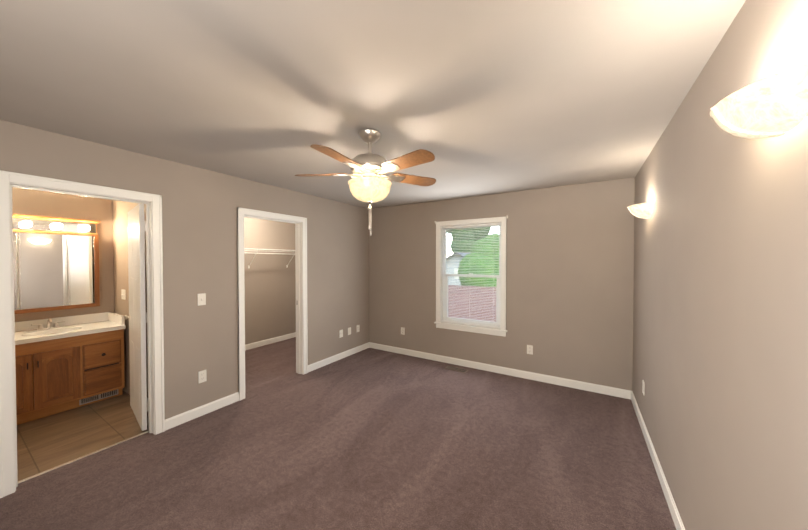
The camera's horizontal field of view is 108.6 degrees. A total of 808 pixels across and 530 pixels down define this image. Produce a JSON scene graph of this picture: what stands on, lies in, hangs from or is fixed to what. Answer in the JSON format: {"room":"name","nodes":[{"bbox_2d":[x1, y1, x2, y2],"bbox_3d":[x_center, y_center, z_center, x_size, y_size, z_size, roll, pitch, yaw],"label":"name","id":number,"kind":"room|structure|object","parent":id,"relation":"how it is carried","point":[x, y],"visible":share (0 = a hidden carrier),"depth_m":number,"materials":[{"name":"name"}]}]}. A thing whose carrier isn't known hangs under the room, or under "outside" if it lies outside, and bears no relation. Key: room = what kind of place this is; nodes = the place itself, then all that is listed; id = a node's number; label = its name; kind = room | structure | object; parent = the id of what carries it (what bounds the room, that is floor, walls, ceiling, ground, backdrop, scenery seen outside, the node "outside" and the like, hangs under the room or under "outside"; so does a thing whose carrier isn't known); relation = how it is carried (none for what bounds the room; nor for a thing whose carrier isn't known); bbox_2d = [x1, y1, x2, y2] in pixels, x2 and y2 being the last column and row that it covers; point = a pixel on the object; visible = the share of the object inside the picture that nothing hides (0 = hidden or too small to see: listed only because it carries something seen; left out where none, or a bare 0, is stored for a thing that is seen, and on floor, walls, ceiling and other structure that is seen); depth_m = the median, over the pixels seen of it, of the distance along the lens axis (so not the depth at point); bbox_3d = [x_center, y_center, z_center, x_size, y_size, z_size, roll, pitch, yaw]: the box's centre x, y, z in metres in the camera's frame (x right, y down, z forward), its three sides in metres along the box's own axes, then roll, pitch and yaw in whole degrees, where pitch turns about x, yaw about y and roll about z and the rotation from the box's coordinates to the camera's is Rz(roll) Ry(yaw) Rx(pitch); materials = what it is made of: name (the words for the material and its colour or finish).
{"room":"empty bedroom","nodes":[
{"label":"empty bedroom","id":0,"kind":"room"},
{"bbox_2d":[17,390,148,480],"bbox_3d":[-3.461,1.548,2.339,1.720,0.098,2.016,1,1,32],"label":"floor","id":1,"kind":"structure","parent":0,"point":[50,442],"depth_m":2.58,"materials":[{"name":"beige tile"}]},
{"bbox_2d":[15,312,125,424],"bbox_3d":[-3.608,1.025,2.982,0.544,0.923,0.987,1,1,32],"label":"bathroom vanity","id":2,"kind":"object","parent":1,"relation":"on","point":[63,364],"visible":0.98,"depth_m":2.96,"materials":[{"name":"brown wood"}]},
{"bbox_2d":[112,200,147,397],"bbox_3d":[-2.860,0.265,3.203,1.580,2.440,0.120,1,1,32],"label":"wall","id":3,"kind":"structure","parent":0,"point":[121,210],"depth_m":3.38,"materials":[{"name":"beige paint"}]},
{"bbox_2d":[121,289,125,299],"bbox_3d":[-3.263,0.342,3.370,0.116,0.115,0.020,1,1,32],"label":"bathroom light switch","id":4,"kind":"object","parent":3,"relation":"attached to","point":[123,293],"visible":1,"depth_m":3.37,"materials":[{"name":"white plastic"}]},
{"bbox_2d":[124,204,147,430],"bbox_3d":[-2.587,0.466,2.836,0.727,2.024,0.181,1,1,32],"label":"bathroom door","id":5,"kind":"structure","parent":3,"relation":"in","point":[137,316],"depth_m":2.67,"materials":[{"name":"white wood"}]},
{"bbox_2d":[12,187,295,344],"bbox_3d":[-3.393,0.254,3.959,0.120,2.440,4.880,1,1,32],"label":"wall","id":6,"kind":"structure","parent":0,"point":[270,294],"depth_m":5.04,"materials":[{"name":"beige paint"}]},
{"bbox_2d":[13,214,99,313],"bbox_3d":[-3.787,-0.012,3.044,0.161,0.987,0.839,1,1,32],"label":"mirror","id":7,"kind":"object","parent":6,"relation":"attached to","point":[56,262],"visible":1,"depth_m":3.08,"materials":[{"name":"brown wood"}]},
{"bbox_2d":[244,248,294,267],"bbox_3d":[-2.649,-0.105,4.750,0.311,0.334,2.737,1,1,32],"label":"closet shelf","id":8,"kind":"object","parent":6,"relation":"attached to","point":[254,249],"visible":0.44,"depth_m":5.08,"materials":[{"name":"white metal"}]},
{"bbox_2d":[245,332,295,349],"bbox_3d":[-2.777,1.412,4.850,0.015,0.096,2.745,1,1,32],"label":"baseboard","id":9,"kind":"structure","parent":6,"relation":"attached to","point":[268,341],"depth_m":5.32,"materials":[{"name":"white wood"}]},
{"bbox_2d":[0,120,368,419],"bbox_3d":[-1.913,0.266,3.120,0.120,2.440,5.000,1,1,32],"label":"wall","id":10,"kind":"structure","parent":0,"point":[199,226],"depth_m":2.92,"materials":[{"name":"beige paint"}]},
{"bbox_2d":[0,170,164,497],"bbox_3d":[-2.443,0.443,2.263,0.165,2.111,0.872,1,1,32],"label":"door frame","id":11,"kind":"structure","parent":10,"relation":"attached to","point":[8,418],"depth_m":2.01,"materials":[{"name":"white wood"}]},
{"bbox_2d":[18,431,148,483],"bbox_3d":[-2.476,1.495,2.298,0.024,0.007,0.730,1,1,32],"label":"trim","id":12,"kind":"structure","parent":10,"relation":"attached to","point":[46,471],"depth_m":2.24,"materials":[{"name":"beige metal"}]},
{"bbox_2d":[198,293,205,305],"bbox_3d":[-1.990,0.340,2.863,0.020,0.115,0.070,1,1,32],"label":"bedroom light switch","id":13,"kind":"object","parent":10,"relation":"attached to","point":[202,299],"visible":1,"depth_m":2.87,"materials":[{"name":"white plastic"}]},
{"bbox_2d":[165,392,238,430],"bbox_3d":[-1.982,1.440,2.897,0.013,0.096,0.668,1,1,32],"label":"baseboard","id":14,"kind":"structure","parent":10,"relation":"attached to","point":[182,418],"depth_m":2.86,"materials":[{"name":"white wood"}]},
{"bbox_2d":[198,370,206,382],"bbox_3d":[-1.995,1.104,2.877,0.009,0.115,0.070,1,1,32],"label":"outlet","id":15,"kind":"object","parent":10,"relation":"attached to","point":[202,376],"visible":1,"depth_m":2.87,"materials":[{"name":"white plastic"}]},
{"bbox_2d":[237,207,307,400],"bbox_3d":[-1.624,0.423,3.596,0.165,2.111,0.922,1,1,32],"label":"door frame","id":16,"kind":"structure","parent":10,"relation":"attached to","point":[300,223],"depth_m":3.88,"materials":[{"name":"white wood"}]},
{"bbox_2d":[308,342,368,371],"bbox_3d":[-0.972,1.416,4.540,0.013,0.096,1.344,1,1,32],"label":"baseboard","id":17,"kind":"structure","parent":10,"relation":"attached to","point":[316,365],"depth_m":4.43,"materials":[{"name":"white wood"}]},
{"bbox_2d":[339,330,342,337],"bbox_3d":[-0.976,1.070,4.528,0.014,0.115,0.070,1,1,32],"label":"jack","id":18,"kind":"object","parent":10,"relation":"attached to","point":[340,333],"visible":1,"depth_m":4.51,"materials":[{"name":"white plastic"}]},
{"bbox_2d":[0,337,675,529],"bbox_3d":[-1.019,1.544,2.588,5.620,0.100,5.000,1,1,32],"label":"floor carpet","id":19,"kind":"object","parent":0,"point":[371,439],"visible":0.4,"depth_m":2.19,"materials":[{"name":"brown carpet"}]},
{"bbox_2d":[445,366,467,372],"bbox_3d":[0.738,1.469,4.090,0.310,0.005,0.120,1,1,32],"label":"air vent register","id":20,"kind":"object","parent":19,"relation":"on","point":[456,369],"visible":1,"depth_m":4.08,"materials":[{"name":"brown metal"}]},
{"bbox_2d":[0,0,745,208],"bbox_3d":[-1.019,-0.996,2.551,5.620,0.100,5.000,1,1,32],"label":"ceiling","id":21,"kind":"structure","parent":0,"point":[481,97],"depth_m":1.48,"materials":[{"name":"paint"}]},
{"bbox_2d":[295,129,435,234],"bbox_3d":[-0.244,-0.574,2.047,1.067,0.730,1.055,1,1,32],"label":"ceiling fan","id":22,"kind":"object","parent":21,"relation":"hanging from","point":[369,183],"visible":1,"depth_m":1.97,"materials":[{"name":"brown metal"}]},
{"bbox_2d":[369,178,634,390],"bbox_3d":[0.259,0.243,4.648,5.620,2.440,0.120,1,1,32],"label":"wall","id":23,"kind":"structure","parent":0,"point":[569,277],"depth_m":3.69,"materials":[{"name":"beige paint"}]},
{"bbox_2d":[434,216,506,336],"bbox_3d":[0.954,0.153,4.197,1.067,1.608,0.156,1,1,32],"label":"window unit","id":24,"kind":"structure","parent":23,"relation":"in","point":[471,320],"depth_m":4.20,"materials":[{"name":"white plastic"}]},
{"bbox_2d":[442,223,500,327],"bbox_3d":[0.948,0.141,4.187,0.873,1.438,0.041,1,1,32],"label":"window blinds","id":25,"kind":"object","parent":24,"relation":"attached to","point":[473,227],"visible":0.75,"depth_m":4.17,"materials":[{"name":"white plastic"}]},
{"bbox_2d":[369,342,629,398],"bbox_3d":[0.939,1.422,4.168,3.660,0.096,0.015,1,1,32],"label":"baseboard","id":26,"kind":"structure","parent":23,"relation":"attached to","point":[591,387],"depth_m":3.84,"materials":[{"name":"white wood"}]},
{"bbox_2d":[527,345,532,354],"bbox_3d":[1.623,1.092,3.747,0.070,0.115,0.009,1,1,32],"label":"outlet","id":27,"kind":"object","parent":23,"relation":"attached to","point":[529,349],"visible":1,"depth_m":3.74,"materials":[{"name":"white plastic"}]},
{"bbox_2d":[632,0,807,529],"bbox_3d":[1.292,0.295,1.079,0.120,2.440,4.880,1,1,32],"label":"wall","id":28,"kind":"structure","parent":0,"point":[720,330],"depth_m":1.11,"materials":[{"name":"beige paint"}]},
{"bbox_2d":[627,202,653,218],"bbox_3d":[1.998,-0.454,2.477,0.154,0.126,0.330,1,1,32],"label":"sconce","id":29,"kind":"object","parent":28,"relation":"attached to","point":[643,210],"visible":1,"depth_m":2.39,"materials":[{"name":"white glass"}]},
{"bbox_2d":[642,380,644,395],"bbox_3d":[2.154,1.103,2.615,0.009,0.115,0.070,1,1,32],"label":"outlet","id":30,"kind":"object","parent":28,"relation":"attached to","point":[643,387],"visible":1,"depth_m":2.60,"materials":[{"name":"white plastic"}]},
{"bbox_2d":[630,391,684,529],"bbox_3d":[1.267,1.465,1.182,0.015,0.096,4.760,1,1,32],"label":"baseboard","id":31,"kind":"structure","parent":28,"relation":"attached to","point":[674,512],"depth_m":2.01,"materials":[{"name":"white wood"}]},
{"bbox_2d":[710,63,807,138],"bbox_3d":[0.990,-0.425,0.838,0.154,0.126,0.330,1,1,32],"label":"sconce","id":32,"kind":"object","parent":28,"relation":"attached to","point":[774,105],"visible":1,"depth_m":0.76,"materials":[{"name":"white glass"}]},
{"label":"outside","id":33,"kind":"structure","parent":0,"visible":0},
{"bbox_3d":[19.427,4.081,37.777,120.000,0.200,75.400,1,1,32],"label":"ground","id":34,"kind":"structure","parent":33,"visible":0},
{"bbox_2d":[446,253,469,285],"bbox_3d":[7.662,1.286,34.639,4.788,5.480,8.000,1,1,32],"label":"house","id":35,"kind":"structure","parent":34,"relation":"on","point":[458,281],"depth_m":31.84,"materials":[{"name":"grey"}]},
{"bbox_2d":[446,227,490,252],"bbox_3d":[9.023,-3.014,44.952,8.656,13.778,5.994,1,1,32],"label":"tree","id":36,"kind":"object","parent":34,"relation":"on","point":[466,237],"depth_m":42.98,"materials":[{"name":"green plant"}]},
{"bbox_2d":[448,285,495,321],"bbox_3d":[1.462,2.621,9.486,13.000,3.545,4.422,1,1,32],"label":"roof","id":37,"kind":"structure","parent":34,"relation":"on","point":[453,303],"depth_m":9.80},
{"bbox_2d":[458,238,498,278],"bbox_3d":[5.577,1.187,19.012,4.060,6.135,3.319,1,1,32],"label":"tree","id":38,"kind":"object","parent":34,"relation":"on","point":[482,253],"depth_m":18.48,"materials":[{"name":"green plant"}]},
{"bbox_2d":[460,256,498,286],"bbox_3d":[3.882,1.942,12.968,3.111,4.802,2.421,1,1,32],"label":"tree","id":39,"kind":"object","parent":34,"relation":"on","point":[483,273],"depth_m":12.43,"materials":[{"name":"green plant"}]},
{"bbox_2d":[470,233,498,251],"bbox_3d":[6.866,0.806,23.229,3.051,6.773,3.204,1,1,32],"label":"tree","id":40,"kind":"object","parent":34,"relation":"on","point":[484,241],"depth_m":22.64,"materials":[{"name":"green plant"}]}
]}

